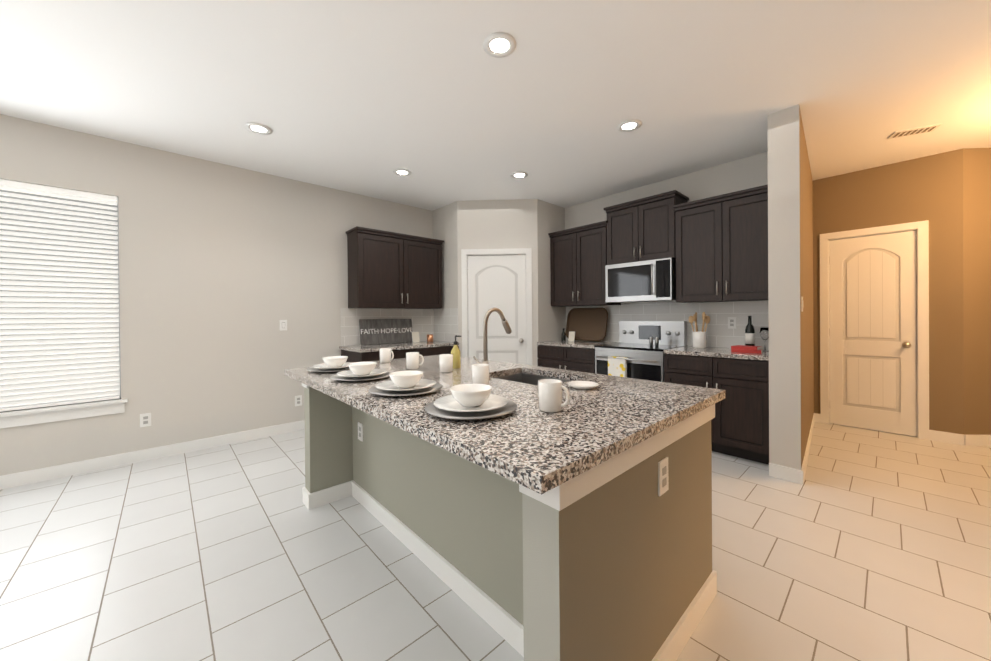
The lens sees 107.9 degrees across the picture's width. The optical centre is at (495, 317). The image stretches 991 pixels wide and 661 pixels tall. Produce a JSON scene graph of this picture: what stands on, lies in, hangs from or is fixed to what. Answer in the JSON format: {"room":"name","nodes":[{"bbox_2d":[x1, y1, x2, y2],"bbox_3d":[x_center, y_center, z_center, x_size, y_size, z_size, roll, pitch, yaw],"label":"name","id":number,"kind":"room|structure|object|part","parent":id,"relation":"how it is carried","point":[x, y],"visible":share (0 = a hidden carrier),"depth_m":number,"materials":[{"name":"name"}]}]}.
{"room":"kitchen","nodes":[
{"label":"kitchen","id":0,"kind":"room"},
{"bbox_2d":[0,114,432,475],"bbox_3d":[-2.737,-0.135,3.676,7.930,2.800,0.160,-1,0,-43],"label":"wall","id":1,"kind":"structure","parent":0,"point":[224,269],"depth_m":3.47,"materials":[{"name":"white paint"}]},
{"bbox_2d":[0,190,120,407],"bbox_3d":[-4.022,-0.164,2.585,1.860,1.750,0.010,-1,0,-43],"label":"window","id":2,"kind":"structure","parent":1,"relation":"in","point":[117,220],"depth_m":2.97,"materials":[{"name":"grey"}]},
{"bbox_2d":[0,179,119,411],"bbox_3d":[-3.955,-0.165,2.511,1.844,1.744,0.060,-1,0,-43],"label":"window blinds","id":3,"kind":"object","parent":2,"relation":"attached to","point":[94,319],"visible":1,"depth_m":2.90,"materials":[{"name":"white plastic"}]},
{"bbox_2d":[0,398,127,428],"bbox_3d":[-3.935,0.768,2.502,1.940,0.115,0.145,-1,0,-43],"label":"trim","id":4,"kind":"structure","parent":1,"relation":"attached to","point":[21,417],"depth_m":2.87,"materials":[{"name":"white wood"}]},
{"bbox_2d":[140,413,150,426],"bbox_3d":[-3.116,0.910,3.210,0.072,0.116,0.007,-1,0,-43],"label":"outlet","id":5,"kind":"object","parent":1,"relation":"attached to","point":[145,419],"visible":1,"depth_m":3.21,"materials":[{"name":"white plastic"}]},
{"bbox_2d":[0,420,304,489],"bbox_3d":[-3.616,1.227,2.746,4.750,0.100,0.014,-1,0,-43],"label":"baseboard","id":6,"kind":"structure","parent":1,"relation":"attached to","point":[111,461],"depth_m":3.16,"materials":[{"name":"white wood"}]},
{"bbox_2d":[280,320,286,330],"bbox_3d":[-2.320,0.080,3.943,0.072,0.116,0.009,-1,0,-43],"label":"light switch","id":7,"kind":"object","parent":1,"relation":"attached to","point":[283,324],"visible":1,"depth_m":3.94,"materials":[{"name":"white plastic"}]},
{"bbox_2d":[295,395,301,405],"bbox_3d":[-2.210,0.928,4.042,0.072,0.116,0.007,-1,0,-43],"label":"outlet","id":8,"kind":"object","parent":1,"relation":"attached to","point":[298,400],"visible":1,"depth_m":4.04,"materials":[{"name":"white plastic"}]},
{"bbox_2d":[340,308,431,345],"bbox_3d":[-1.386,0.104,4.804,1.320,0.456,0.003,-1,0,-43],"label":"tile backsplash","id":9,"kind":"structure","parent":1,"relation":"attached to","point":[421,318],"depth_m":4.66,"materials":[{"name":"white tile"}]},
{"bbox_2d":[346,226,443,308],"bbox_3d":[-1.262,-0.591,4.677,1.205,0.933,0.354,-1,0,-43],"label":"upper cabinet","id":10,"kind":"object","parent":1,"relation":"attached to","point":[389,270],"visible":1,"depth_m":4.47,"materials":[{"name":"black wood"}]},
{"bbox_2d":[0,422,990,660],"bbox_3d":[1.081,1.265,1.807,11.000,0.050,8.350,-1,0,-43],"label":"floor","id":11,"kind":"structure","parent":0,"point":[861,544],"depth_m":1.81,"materials":[{"name":"tile"}]},
{"bbox_2d":[339,348,422,361],"bbox_3d":[-1.392,0.812,4.375,0.716,0.876,0.617,-1,0,-43],"label":"base cabinet","id":12,"kind":"object","parent":11,"relation":"on","point":[361,353],"depth_m":4.14,"materials":[{"name":"black wood"}]},
{"bbox_2d":[339,340,458,351],"bbox_3d":[-1.181,0.351,4.567,1.336,0.038,0.624,-1,0,-43],"label":"countertop","id":13,"kind":"structure","parent":12,"relation":"on","point":[422,344],"depth_m":4.34,"materials":[{"name":"grey stone"}]},
{"bbox_2d":[359,319,412,344],"bbox_3d":[-1.407,0.173,4.694,0.720,0.319,0.068,-1,0,-43],"label":"sign","id":14,"kind":"object","parent":13,"relation":"on","point":[379,331],"visible":1,"depth_m":4.66,"materials":[{"name":"grey wood"}]},
{"bbox_2d":[412,332,419,342],"bbox_3d":[-1.065,0.259,4.811,0.100,0.140,0.034,-1,0,-43],"label":"card","id":15,"kind":"object","parent":13,"relation":"on","point":[415,337],"visible":0.93,"depth_m":4.80,"materials":[{"name":"white paper"}]},
{"bbox_2d":[427,334,432,341],"bbox_3d":[-0.893,0.277,4.919,0.086,0.100,0.086,-1,0,-43],"label":"copper mug","id":16,"kind":"object","parent":13,"relation":"on","point":[429,337],"visible":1,"depth_m":4.88,"materials":[{"name":"brown metal"}]},
{"bbox_2d":[423,344,458,355],"bbox_3d":[-0.951,0.807,4.779,0.717,0.876,0.617,-1,0,-43],"label":"base cabinet","id":17,"kind":"object","parent":11,"relation":"on","point":[439,349],"depth_m":4.58,"materials":[{"name":"black wood"}]},
{"bbox_2d":[302,371,716,660],"bbox_3d":[-0.164,0.811,2.040,1.138,0.877,2.183,-1,0,-43],"label":"kitchen island","id":18,"kind":"object","parent":11,"relation":"on","point":[527,529],"depth_m":1.38,"materials":[{"name":"beige paint"}]},
{"bbox_2d":[358,422,362,441],"bbox_3d":[-0.919,0.774,2.450,0.007,0.116,0.072,-1,0,-43],"label":"outlet","id":19,"kind":"object","parent":18,"relation":"attached to","point":[360,431],"visible":1,"depth_m":2.44,"materials":[{"name":"white plastic"}]},
{"bbox_2d":[284,359,679,494],"bbox_3d":[-0.376,0.356,1.844,0.760,0.037,2.230,-1,0,-43],"label":"island countertop","id":20,"kind":"structure","parent":18,"relation":"on","point":[538,451],"depth_m":1.15,"materials":[{"name":"stone"}]},
{"bbox_2d":[307,356,353,371],"bbox_3d":[-1.048,0.299,2.360,0.334,0.082,0.334,-1,0,-43],"label":"place setting","id":21,"kind":"object","parent":20,"relation":"on","point":[334,363],"visible":0.88,"depth_m":2.31,"materials":[{"name":"grey ceramic"}]},
{"bbox_2d":[330,362,391,380],"bbox_3d":[-0.751,0.298,2.036,0.334,0.082,0.334,-1,0,-43],"label":"place setting","id":22,"kind":"object","parent":20,"relation":"on","point":[361,371],"visible":1,"depth_m":2.00,"materials":[{"name":"grey ceramic"}]},
{"bbox_2d":[380,348,393,362],"bbox_3d":[-0.824,0.284,2.715,0.086,0.105,0.108,-1,0,-43],"label":"mug","id":23,"kind":"object","parent":20,"relation":"on","point":[385,355],"visible":0.98,"depth_m":2.69,"materials":[{"name":"white ceramic"}]},
{"bbox_2d":[368,371,442,395],"bbox_3d":[-0.413,0.296,1.668,0.334,0.082,0.334,-1,0,-43],"label":"place setting","id":24,"kind":"object","parent":20,"relation":"on","point":[404,383],"visible":1,"depth_m":1.63,"materials":[{"name":"grey ceramic"}]},
{"bbox_2d":[406,352,423,368],"bbox_3d":[-0.541,0.283,2.392,0.105,0.105,0.086,-1,0,-43],"label":"mug","id":25,"kind":"object","parent":20,"relation":"on","point":[412,360],"visible":1,"depth_m":2.35,"materials":[{"name":"white ceramic"}]},
{"bbox_2d":[439,354,452,372],"bbox_3d":[-0.298,0.281,2.248,0.110,0.105,0.086,-1,0,-43],"label":"mug","id":26,"kind":"object","parent":20,"relation":"on","point":[445,363],"visible":1,"depth_m":2.21,"materials":[{"name":"white ceramic"}]},
{"bbox_2d":[425,384,516,419],"bbox_3d":[-0.088,0.295,1.314,0.334,0.082,0.334,-1,0,-43],"label":"place setting","id":27,"kind":"object","parent":20,"relation":"on","point":[470,401],"visible":1,"depth_m":1.27,"materials":[{"name":"grey ceramic"}]},
{"bbox_2d":[472,364,488,384],"bbox_3d":[-0.077,0.282,1.770,0.089,0.105,0.103,-1,0,-43],"label":"mug","id":28,"kind":"object","parent":20,"relation":"on","point":[480,373],"visible":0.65,"depth_m":1.73,"materials":[{"name":"white ceramic"}]},
{"bbox_2d":[495,373,570,385],"bbox_3d":[0.204,0.469,2.071,0.424,0.200,0.544,-1,0,-43],"label":"sink","id":29,"kind":"object","parent":20,"relation":"in","point":[528,378],"depth_m":2.31,"materials":[{"name":"silver metal"}]},
{"bbox_2d":[538,379,569,412],"bbox_3d":[0.207,0.281,1.296,0.086,0.105,0.113,-1,0,-43],"label":"mug","id":30,"kind":"object","parent":20,"relation":"on","point":[550,394],"visible":1,"depth_m":1.27,"materials":[{"name":"white ceramic"}]},
{"bbox_3d":[-0.161,1.200,2.042,1.138,0.100,2.183,-1,0,-43],"label":"baseboard","id":31,"kind":"part","parent":18,"relation":"part of","materials":[{"name":"white wood"}]},
{"bbox_2d":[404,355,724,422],"bbox_3d":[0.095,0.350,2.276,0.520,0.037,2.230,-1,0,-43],"label":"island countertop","id":32,"kind":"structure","parent":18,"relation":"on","point":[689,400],"depth_m":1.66,"materials":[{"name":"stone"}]},
{"bbox_2d":[451,335,460,367],"bbox_3d":[-0.260,0.224,2.405,0.077,0.217,0.064,-1,0,-43],"label":"soap dispenser","id":33,"kind":"object","parent":32,"relation":"on","point":[455,351],"visible":1,"depth_m":2.38,"materials":[{"name":"yellow"}]},
{"bbox_2d":[567,381,598,389],"bbox_3d":[0.414,0.321,1.707,0.150,0.019,0.150,-1,0,-43],"label":"dish","id":34,"kind":"object","parent":32,"relation":"on","point":[584,385],"visible":1,"depth_m":1.73,"materials":[{"name":"white ceramic"}]},
{"bbox_2d":[658,457,668,495],"bbox_3d":[0.591,0.557,1.266,0.072,0.116,0.007,-1,0,-43],"label":"outlet","id":35,"kind":"object","parent":18,"relation":"attached to","point":[663,482],"visible":1,"depth_m":1.26,"materials":[{"name":"white plastic"}]},
{"bbox_2d":[537,344,594,372],"bbox_3d":[1.072,0.790,4.639,0.627,0.876,0.856,-1,0,-43],"label":"base cabinet","id":36,"kind":"object","parent":11,"relation":"on","point":[558,356],"depth_m":4.40,"materials":[{"name":"black wood"}]},
{"bbox_2d":[537,340,618,347],"bbox_3d":[1.066,0.331,4.635,0.634,0.038,0.860,-1,0,-43],"label":"countertop","id":37,"kind":"structure","parent":36,"relation":"on","point":[576,343],"depth_m":4.53,"materials":[{"name":"grey stone"}]},
{"bbox_2d":[561,328,565,340],"bbox_3d":[0.934,0.226,4.940,0.060,0.170,0.058,-1,0,-43],"label":"bottle","id":38,"kind":"object","parent":37,"relation":"on","point":[563,336],"visible":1,"depth_m":4.92,"materials":[{"name":"black glass"}]},
{"bbox_2d":[568,331,574,340],"bbox_3d":[1.019,0.248,4.814,0.034,0.130,0.090,-1,0,-43],"label":"card","id":39,"kind":"object","parent":37,"relation":"on","point":[571,336],"visible":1,"depth_m":4.81,"materials":[{"name":"white paper"}]},
{"bbox_2d":[566,307,607,340],"bbox_3d":[1.210,0.082,4.814,0.122,0.436,0.626,-1,0,-43],"label":"wicker tray","id":40,"kind":"object","parent":37,"relation":"on","point":[586,324],"visible":0.88,"depth_m":4.79,"materials":[{"name":"brown wicker"}]},
{"bbox_2d":[594,321,686,381],"bbox_3d":[1.597,0.623,4.014,0.694,1.165,0.768,-1,0,-43],"label":"range","id":41,"kind":"object","parent":11,"relation":"on","point":[636,352],"visible":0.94,"depth_m":3.94,"materials":[{"name":"silver metal"}]},
{"bbox_2d":[663,352,768,464],"bbox_3d":[2.176,0.785,3.436,0.627,0.876,0.856,-1,0,-43],"label":"base cabinet","id":42,"kind":"object","parent":11,"relation":"on","point":[740,425],"depth_m":3.11,"materials":[{"name":"black wood"}]},
{"bbox_2d":[663,346,768,359],"bbox_3d":[2.170,0.326,3.432,0.634,0.038,0.860,-1,0,-43],"label":"countertop","id":43,"kind":"structure","parent":42,"relation":"on","point":[692,351],"depth_m":3.28,"materials":[{"name":"grey stone"}]},
{"bbox_2d":[688,312,709,347],"bbox_3d":[2.104,0.121,3.720,0.143,0.370,0.202,-1,0,-43],"label":"utensil crock","id":44,"kind":"object","parent":43,"relation":"on","point":[699,339],"visible":1,"depth_m":3.68,"materials":[{"name":"white ceramic"}]},
{"bbox_2d":[731,345,762,353],"bbox_3d":[2.255,0.280,3.235,0.231,0.054,0.176,0,0,44],"label":"books","id":45,"kind":"object","parent":43,"relation":"on","point":[746,349],"visible":1,"depth_m":3.19,"materials":[{"name":"red paper"}]},
{"bbox_2d":[745,316,754,345],"bbox_3d":[2.418,0.142,3.425,0.078,0.325,0.076,-1,0,-43],"label":"wine bottle","id":46,"kind":"object","parent":43,"relation":"on","point":[749,335],"visible":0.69,"depth_m":3.40,"materials":[{"name":"black glass"}]},
{"bbox_2d":[760,327,768,350],"bbox_3d":[2.485,0.197,3.323,0.080,0.215,0.079,-1,0,-43],"label":"wine glass","id":47,"kind":"object","parent":43,"relation":"on","point":[764,333],"visible":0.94,"depth_m":3.31,"materials":[{"name":"white"}]},
{"bbox_2d":[0,0,990,210],"bbox_3d":[1.056,-1.585,1.794,11.000,0.050,8.350,-1,0,-43],"label":"ceiling","id":48,"kind":"structure","parent":0,"point":[365,97],"depth_m":2.40,"materials":[{"name":"white paint"}]},
{"bbox_2d":[245,122,271,134],"bbox_3d":[-1.921,-1.533,2.923,0.190,0.011,0.190,-1,0,-43],"label":"recessed light","id":49,"kind":"object","parent":48,"relation":"in","point":[258,128],"visible":1,"depth_m":2.92,"materials":[{"name":"white"}]},
{"bbox_2d":[393,169,410,175],"bbox_3d":[-0.990,-1.545,3.832,0.190,0.011,0.190,-1,0,-43],"label":"recessed light","id":50,"kind":"object","parent":48,"relation":"in","point":[403,172],"visible":1,"depth_m":3.83,"materials":[{"name":"white"}]},
{"bbox_2d":[483,32,515,57],"bbox_3d":[0.023,-1.546,2.047,0.190,0.011,0.190,-1,0,-43],"label":"recessed light","id":51,"kind":"object","parent":48,"relation":"in","point":[499,44],"visible":1,"depth_m":2.04,"materials":[{"name":"white"}]},
{"bbox_2d":[511,171,527,178],"bbox_3d":[0.260,-1.556,3.934,0.190,0.011,0.190,-1,0,-43],"label":"recessed light","id":52,"kind":"object","parent":48,"relation":"in","point":[519,175],"visible":1,"depth_m":3.93,"materials":[{"name":"white"}]},
{"bbox_2d":[617,119,641,131],"bbox_3d":[1.087,-1.559,2.929,0.190,0.011,0.190,-1,0,-43],"label":"recessed light","id":53,"kind":"object","parent":48,"relation":"in","point":[629,125],"visible":1,"depth_m":2.92,"materials":[{"name":"white"}]},
{"bbox_2d":[888,124,941,138],"bbox_3d":[3.556,-1.583,3.063,0.270,0.009,0.130,0,0,27],"label":"ceiling vent","id":54,"kind":"object","parent":48,"relation":"in","point":[914,131],"visible":1,"depth_m":3.05,"materials":[{"name":"silver metal"}]},
{"bbox_2d":[433,199,565,365],"bbox_3d":[0.043,-0.166,5.033,1.909,2.800,0.495,0,0,2],"label":"wall","id":55,"kind":"structure","parent":0,"point":[458,226],"depth_m":4.80,"materials":[{"name":"white paint"}]},
{"bbox_2d":[432,308,457,341],"bbox_3d":[-0.690,0.097,5.019,0.002,0.456,0.568,-1,0,-43],"label":"tile backsplash","id":56,"kind":"structure","parent":55,"relation":"attached to","point":[440,324],"depth_m":5.03,"materials":[{"name":"white tile"}]},
{"bbox_2d":[461,248,531,364],"bbox_3d":[0.021,0.160,4.830,0.930,2.150,0.116,0,0,2],"label":"door frame","id":57,"kind":"structure","parent":55,"relation":"attached to","point":[466,253],"depth_m":4.77,"materials":[{"name":"white wood"}]},
{"bbox_2d":[467,255,525,364],"bbox_3d":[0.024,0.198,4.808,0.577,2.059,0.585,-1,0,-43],"label":"pantry door","id":58,"kind":"structure","parent":55,"relation":"in","point":[498,281],"depth_m":4.80,"materials":[{"name":"white wood"}]},
{"bbox_2d":[565,152,767,349],"bbox_3d":[1.448,-0.177,4.796,0.150,2.800,3.850,-1,0,-43],"label":"wall","id":59,"kind":"structure","parent":0,"point":[740,174],"depth_m":3.88,"materials":[{"name":"white paint"}]},
{"bbox_2d":[549,220,620,306],"bbox_3d":[1.162,-0.644,4.731,0.342,0.970,0.849,-1,0,-43],"label":"upper cabinet","id":60,"kind":"object","parent":59,"relation":"attached to","point":[578,256],"depth_m":4.58,"materials":[{"name":"black wood"}]},
{"bbox_2d":[604,192,687,264],"bbox_3d":[1.721,-0.957,4.133,0.362,0.658,0.780,-1,0,-43],"label":"upper cabinet","id":61,"kind":"object","parent":59,"relation":"attached to","point":[641,230],"depth_m":3.97,"materials":[{"name":"black wood"}]},
{"bbox_2d":[605,258,675,302],"bbox_3d":[1.680,-0.404,4.093,0.445,0.433,0.752,-1,0,-43],"label":"microwave","id":62,"kind":"object","parent":61,"relation":"attached to","point":[647,281],"visible":1,"depth_m":3.93,"materials":[{"name":"silver metal"}]},
{"bbox_2d":[566,300,768,349],"bbox_3d":[1.850,0.054,4.248,0.002,0.504,2.496,-1,0,-43],"label":"tile backsplash","id":63,"kind":"structure","parent":59,"relation":"attached to","point":[718,333],"depth_m":3.82,"materials":[{"name":"white tile"}]},
{"bbox_2d":[728,317,735,328],"bbox_3d":[2.394,0.050,3.647,0.007,0.116,0.072,-1,0,-43],"label":"outlet","id":64,"kind":"object","parent":63,"relation":"attached to","point":[731,322],"visible":1,"depth_m":3.65,"materials":[{"name":"white plastic"}]},
{"bbox_2d":[676,188,767,302],"bbox_3d":[2.270,-0.648,3.524,0.342,0.970,0.849,-1,0,-43],"label":"upper cabinet","id":65,"kind":"object","parent":59,"relation":"attached to","point":[716,247],"depth_m":3.40,"materials":[{"name":"black wood"}]},
{"bbox_2d":[767,104,813,469],"bbox_3d":[3.013,-0.185,3.490,2.250,2.800,0.190,-1,0,-43],"label":"wall","id":66,"kind":"structure","parent":0,"point":[790,285],"depth_m":2.75,"materials":[{"name":"white paint"}]},
{"bbox_2d":[769,413,820,484],"bbox_3d":[2.976,1.166,3.428,2.115,0.100,0.184,-1,0,-43],"label":"baseboard","id":67,"kind":"structure","parent":66,"relation":"attached to","point":[777,471],"depth_m":2.75,"materials":[{"name":"white wood"}]},
{"bbox_2d":[813,148,968,434],"bbox_3d":[4.101,-0.196,3.857,0.150,2.800,1.100,-1,0,-43],"label":"wall","id":68,"kind":"structure","parent":0,"point":[947,195],"depth_m":3.53,"materials":[{"name":"brown paint"}]},
{"bbox_2d":[829,231,916,436],"bbox_3d":[4.003,0.160,3.850,0.102,2.074,0.644,-1,0,-43],"label":"hall door","id":69,"kind":"structure","parent":68,"relation":"in","point":[873,373],"depth_m":3.84,"materials":[{"name":"white wood"}]},
{"bbox_2d":[820,220,928,439],"bbox_3d":[4.050,0.122,3.891,0.146,2.165,0.800,-1,0,-43],"label":"door frame","id":70,"kind":"structure","parent":68,"relation":"attached to","point":[921,228],"depth_m":3.62,"materials":[{"name":"white wood"}]},
{"bbox_2d":[929,430,990,445],"bbox_3d":[5.255,1.146,3.438,1.287,0.100,1.493,-1,0,-43],"label":"baseboard","id":71,"kind":"structure","parent":68,"relation":"attached to","point":[953,438],"depth_m":3.41,"materials":[{"name":"white wood"}]},
{"bbox_2d":[965,148,990,434],"bbox_3d":[5.387,-0.205,3.409,1.140,2.800,1.300,-1,0,-43],"label":"wall","id":72,"kind":"structure","parent":0,"point":[977,160],"depth_m":3.39,"materials":[{"name":"brown paint"}]}
]}

